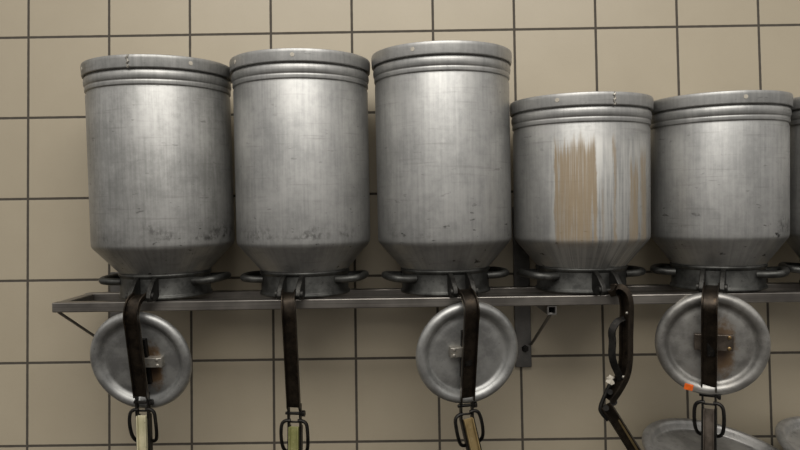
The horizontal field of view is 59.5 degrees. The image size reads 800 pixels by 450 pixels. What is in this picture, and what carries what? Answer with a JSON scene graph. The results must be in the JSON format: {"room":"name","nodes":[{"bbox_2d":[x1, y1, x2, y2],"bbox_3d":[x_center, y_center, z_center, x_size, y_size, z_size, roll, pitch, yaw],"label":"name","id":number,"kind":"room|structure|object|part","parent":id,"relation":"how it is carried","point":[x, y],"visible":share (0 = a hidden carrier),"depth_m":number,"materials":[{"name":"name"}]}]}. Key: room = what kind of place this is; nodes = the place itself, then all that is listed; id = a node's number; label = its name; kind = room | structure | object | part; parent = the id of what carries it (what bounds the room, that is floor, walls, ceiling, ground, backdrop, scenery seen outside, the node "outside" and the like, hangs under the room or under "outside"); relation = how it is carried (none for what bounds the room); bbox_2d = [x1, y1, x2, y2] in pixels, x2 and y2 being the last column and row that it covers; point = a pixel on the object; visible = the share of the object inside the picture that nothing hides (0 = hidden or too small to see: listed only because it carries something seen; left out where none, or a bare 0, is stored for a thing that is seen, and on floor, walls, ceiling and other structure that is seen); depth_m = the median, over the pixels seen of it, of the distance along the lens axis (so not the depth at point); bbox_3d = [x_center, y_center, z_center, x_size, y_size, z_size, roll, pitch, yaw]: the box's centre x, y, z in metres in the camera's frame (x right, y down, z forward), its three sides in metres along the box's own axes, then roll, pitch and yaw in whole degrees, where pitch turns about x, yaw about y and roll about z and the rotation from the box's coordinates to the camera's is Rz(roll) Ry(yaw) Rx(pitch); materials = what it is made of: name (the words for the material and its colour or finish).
{"room":"dairy milk room","nodes":[
{"label":"dairy milk room","id":0,"kind":"room"},
{"bbox_2d":[0,0,799,449],"bbox_3d":[-0.015,-0.275,1.779,6.800,2.800,0.120,-1,-2,0],"label":"wall","id":1,"kind":"structure","parent":0,"point":[362,387],"depth_m":1.71,"materials":[{"name":"tile"}]},
{"bbox_2d":[52,207,799,366],"bbox_3d":[0.558,0.141,1.573,2.563,0.388,0.254,-1,-2,0],"label":"wall shelf","id":2,"kind":"object","parent":1,"relation":"attached to","point":[521,295],"visible":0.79,"depth_m":1.45,"materials":[{"name":"metal"}]},
{"bbox_3d":[-0.712,0.169,1.540,0.022,0.018,0.126,-1,2,0],"label":"rail","id":3,"kind":"part","parent":2,"relation":"part of","materials":[{"name":"metal"}]},
{"bbox_2d":[80,54,234,449],"bbox_3d":[-0.519,0.097,1.529,0.315,0.897,0.330,-2,-2,27],"label":"milk can","id":4,"kind":"object","parent":2,"relation":"on","point":[159,137],"visible":0.99,"depth_m":1.43,"materials":[{"name":"metal"}]},
{"bbox_3d":[-0.627,0.120,1.561,0.061,0.019,0.116,-1,2,5],"label":"handle","id":5,"kind":"part","parent":4,"relation":"part of","materials":[{"name":"metal"}]},
{"bbox_3d":[-0.536,0.249,1.432,0.050,0.228,0.062,-1,2,5],"label":"clamp lever","id":6,"kind":"part","parent":4,"relation":"part of","materials":[{"name":"metal"}]},
{"bbox_3d":[-0.544,0.285,1.468,0.220,0.220,0.022,-1,14,5],"label":"lid","id":7,"kind":"part","parent":4,"relation":"part of","materials":[{"name":"metal"}]},
{"bbox_3d":[-0.537,0.471,1.460,0.026,0.145,0.014,-1,-2,5],"label":"latch plate","id":8,"kind":"part","parent":4,"relation":"part of","materials":[{"name":"beige paint"}]},
{"bbox_3d":[-0.409,0.115,1.541,0.061,0.019,0.116,-1,2,5],"label":"handle","id":9,"kind":"part","parent":4,"relation":"part of","materials":[{"name":"metal"}]},
{"bbox_2d":[229,48,369,449],"bbox_3d":[-0.209,0.101,1.527,0.307,0.930,0.320,-2,-2,24],"label":"milk can","id":10,"kind":"object","parent":2,"relation":"on","point":[301,141],"visible":1,"depth_m":1.42,"materials":[{"name":"metal"}]},
{"bbox_3d":[-0.318,0.114,1.563,0.061,0.019,0.116,-1,2,7],"label":"handle","id":11,"kind":"part","parent":10,"relation":"part of","materials":[{"name":"metal"}]},
{"bbox_3d":[-0.222,0.256,1.426,0.035,0.252,0.054,-1,2,7],"label":"clamp lever","id":12,"kind":"part","parent":10,"relation":"part of","materials":[{"name":"metal"}]},
{"bbox_3d":[-0.220,0.491,1.449,0.021,0.144,0.014,-1,-2,7],"label":"latch plate","id":13,"kind":"part","parent":10,"relation":"part of","materials":[{"name":"yellow paint"}]},
{"bbox_3d":[-0.101,0.112,1.535,0.061,0.019,0.116,-1,2,7],"label":"handle","id":14,"kind":"part","parent":10,"relation":"part of","materials":[{"name":"metal"}]},
{"bbox_3d":[0.558,0.153,1.458,2.563,0.020,0.024,-1,2,0],"label":"rail","id":15,"kind":"part","parent":2,"relation":"part of","materials":[{"name":"metal"}]},
{"bbox_3d":[0.559,0.148,1.608,2.563,0.020,0.024,-1,2,0],"label":"rail","id":16,"kind":"part","parent":2,"relation":"part of","materials":[{"name":"metal"}]},
{"bbox_2d":[371,40,517,449],"bbox_3d":[0.096,0.086,1.526,0.309,0.930,0.322,0,-2,-17],"label":"milk can","id":17,"kind":"object","parent":2,"relation":"on","point":[442,107],"visible":1,"depth_m":1.42,"materials":[{"name":"metal"}]},
{"bbox_3d":[-0.006,0.112,1.522,0.061,0.019,0.116,-2,2,-14],"label":"handle","id":18,"kind":"part","parent":17,"relation":"part of","materials":[{"name":"metal"}]},
{"bbox_3d":[0.140,0.265,1.449,0.220,0.220,0.022,-2,10,-12],"label":"lid","id":19,"kind":"part","parent":17,"relation":"part of","materials":[{"name":"metal"}]},
{"bbox_3d":[0.139,0.267,1.436,0.016,0.040,0.018,-2,10,-12],"label":"lid mount","id":20,"kind":"part","parent":17,"relation":"part of","materials":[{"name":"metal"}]},
{"bbox_3d":[0.139,0.246,1.423,0.040,0.243,0.067,-2,2,-14],"label":"clamp lever","id":21,"kind":"part","parent":17,"relation":"part of","materials":[{"name":"metal"}]},
{"bbox_3d":[0.158,0.474,1.457,0.051,0.145,0.013,-1,-2,-7],"label":"latch plate","id":22,"kind":"part","parent":17,"relation":"part of","materials":[{"name":"paint"}]},
{"bbox_3d":[0.206,0.105,1.573,0.061,0.019,0.116,-2,2,-14],"label":"handle","id":23,"kind":"part","parent":17,"relation":"part of","materials":[{"name":"metal"}]},
{"bbox_3d":[0.316,0.173,1.566,0.019,0.019,0.229,-1,2,0],"label":"bracket arm","id":24,"kind":"part","parent":2,"relation":"part of","materials":[{"name":"grey paint"}]},
{"bbox_2d":[510,91,653,449],"bbox_3d":[0.400,0.100,1.526,0.309,0.757,0.312,-2,-2,39],"label":"milk can","id":25,"kind":"object","parent":2,"relation":"on","point":[582,160],"visible":1,"depth_m":1.41,"materials":[{"name":"silver metal"}]},
{"bbox_3d":[0.293,0.106,1.520,0.061,0.019,0.116,-1,2,-14],"label":"handle","id":26,"kind":"part","parent":25,"relation":"part of","materials":[{"name":"metal"}]},
{"bbox_3d":[0.435,0.238,1.407,0.051,0.238,0.051,0,-2,-30],"label":"clamp lever","id":27,"kind":"part","parent":25,"relation":"part of","materials":[{"name":"metal"}]},
{"bbox_3d":[0.445,0.413,1.398,0.086,0.120,0.018,-1,-2,0],"label":"latch plate","id":28,"kind":"part","parent":25,"relation":"part of","materials":[{"name":"metal"}]},
{"bbox_3d":[0.506,0.102,1.571,0.061,0.019,0.116,-1,2,-14],"label":"handle","id":29,"kind":"part","parent":25,"relation":"part of","materials":[{"name":"metal"}]},
{"bbox_2d":[650,90,792,449],"bbox_3d":[0.700,0.107,1.524,0.292,0.778,0.306,-1,-2,16],"label":"milk can","id":30,"kind":"object","parent":2,"relation":"on","point":[720,160],"visible":0.98,"depth_m":1.43,"materials":[{"name":"metal"}]},
{"bbox_3d":[0.605,0.100,1.597,0.061,0.019,0.116,0,2,29],"label":"handle","id":31,"kind":"part","parent":30,"relation":"part of","materials":[{"name":"metal"}]},
{"bbox_3d":[0.639,0.437,1.448,0.024,0.113,0.016,-2,-2,29],"label":"latch plate","id":32,"kind":"part","parent":30,"relation":"part of","materials":[{"name":"metal"}]},
{"bbox_3d":[0.628,0.232,1.422,0.036,0.228,0.062,0,2,29],"label":"clamp lever","id":33,"kind":"part","parent":30,"relation":"part of","materials":[{"name":"metal"}]},
{"bbox_3d":[0.634,0.247,1.429,0.016,0.040,0.018,0,8,17],"label":"lid mount","id":34,"kind":"part","parent":30,"relation":"part of","materials":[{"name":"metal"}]},
{"bbox_3d":[0.641,0.245,1.440,0.220,0.220,0.022,0,8,17],"label":"lid","id":35,"kind":"part","parent":30,"relation":"part of","materials":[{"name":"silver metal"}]},
{"bbox_3d":[0.796,0.100,1.490,0.061,0.019,0.116,0,2,29],"label":"handle","id":36,"kind":"part","parent":30,"relation":"part of","materials":[{"name":"metal"}]},
{"bbox_2d":[778,97,799,282],"bbox_3d":[0.989,-0.074,1.529,0.289,0.425,0.300,0,-2,-10],"label":"milk can","id":37,"kind":"object","parent":2,"relation":"on","point":[793,240],"visible":0.4,"depth_m":1.51,"materials":[{"name":"metal"}]},
{"bbox_3d":[0.890,0.096,1.580,0.061,0.019,0.116,0,2,20],"label":"handle","id":38,"kind":"part","parent":37,"relation":"part of","materials":[{"name":"metal"}]},
{"bbox_3d":[-0.175,0.878,-2.822,13.500,0.100,9.000,-1,-2,0],"label":"floor","id":39,"kind":"structure","parent":0,"visible":0},
{"bbox_3d":[1.348,0.750,1.416,2.700,0.395,0.520,-1,-2,0],"label":"trim","id":40,"kind":"structure","parent":39,"relation":"on","visible":0},
{"bbox_2d":[642,418,778,449],"bbox_3d":[0.688,0.503,1.474,0.332,0.123,0.341,-2,-2,31],"label":"lid","id":41,"kind":"object","parent":40,"relation":"on","point":[670,433],"visible":0.9,"depth_m":1.58,"materials":[{"name":"metal"}]},
{"bbox_2d":[775,416,799,449],"bbox_3d":[0.979,0.498,1.473,0.332,0.123,0.341,-2,-2,31],"label":"round dish","id":42,"kind":"object","parent":40,"relation":"on","point":[787,431],"visible":1,"depth_m":1.55,"materials":[{"name":"metal"}]}
]}

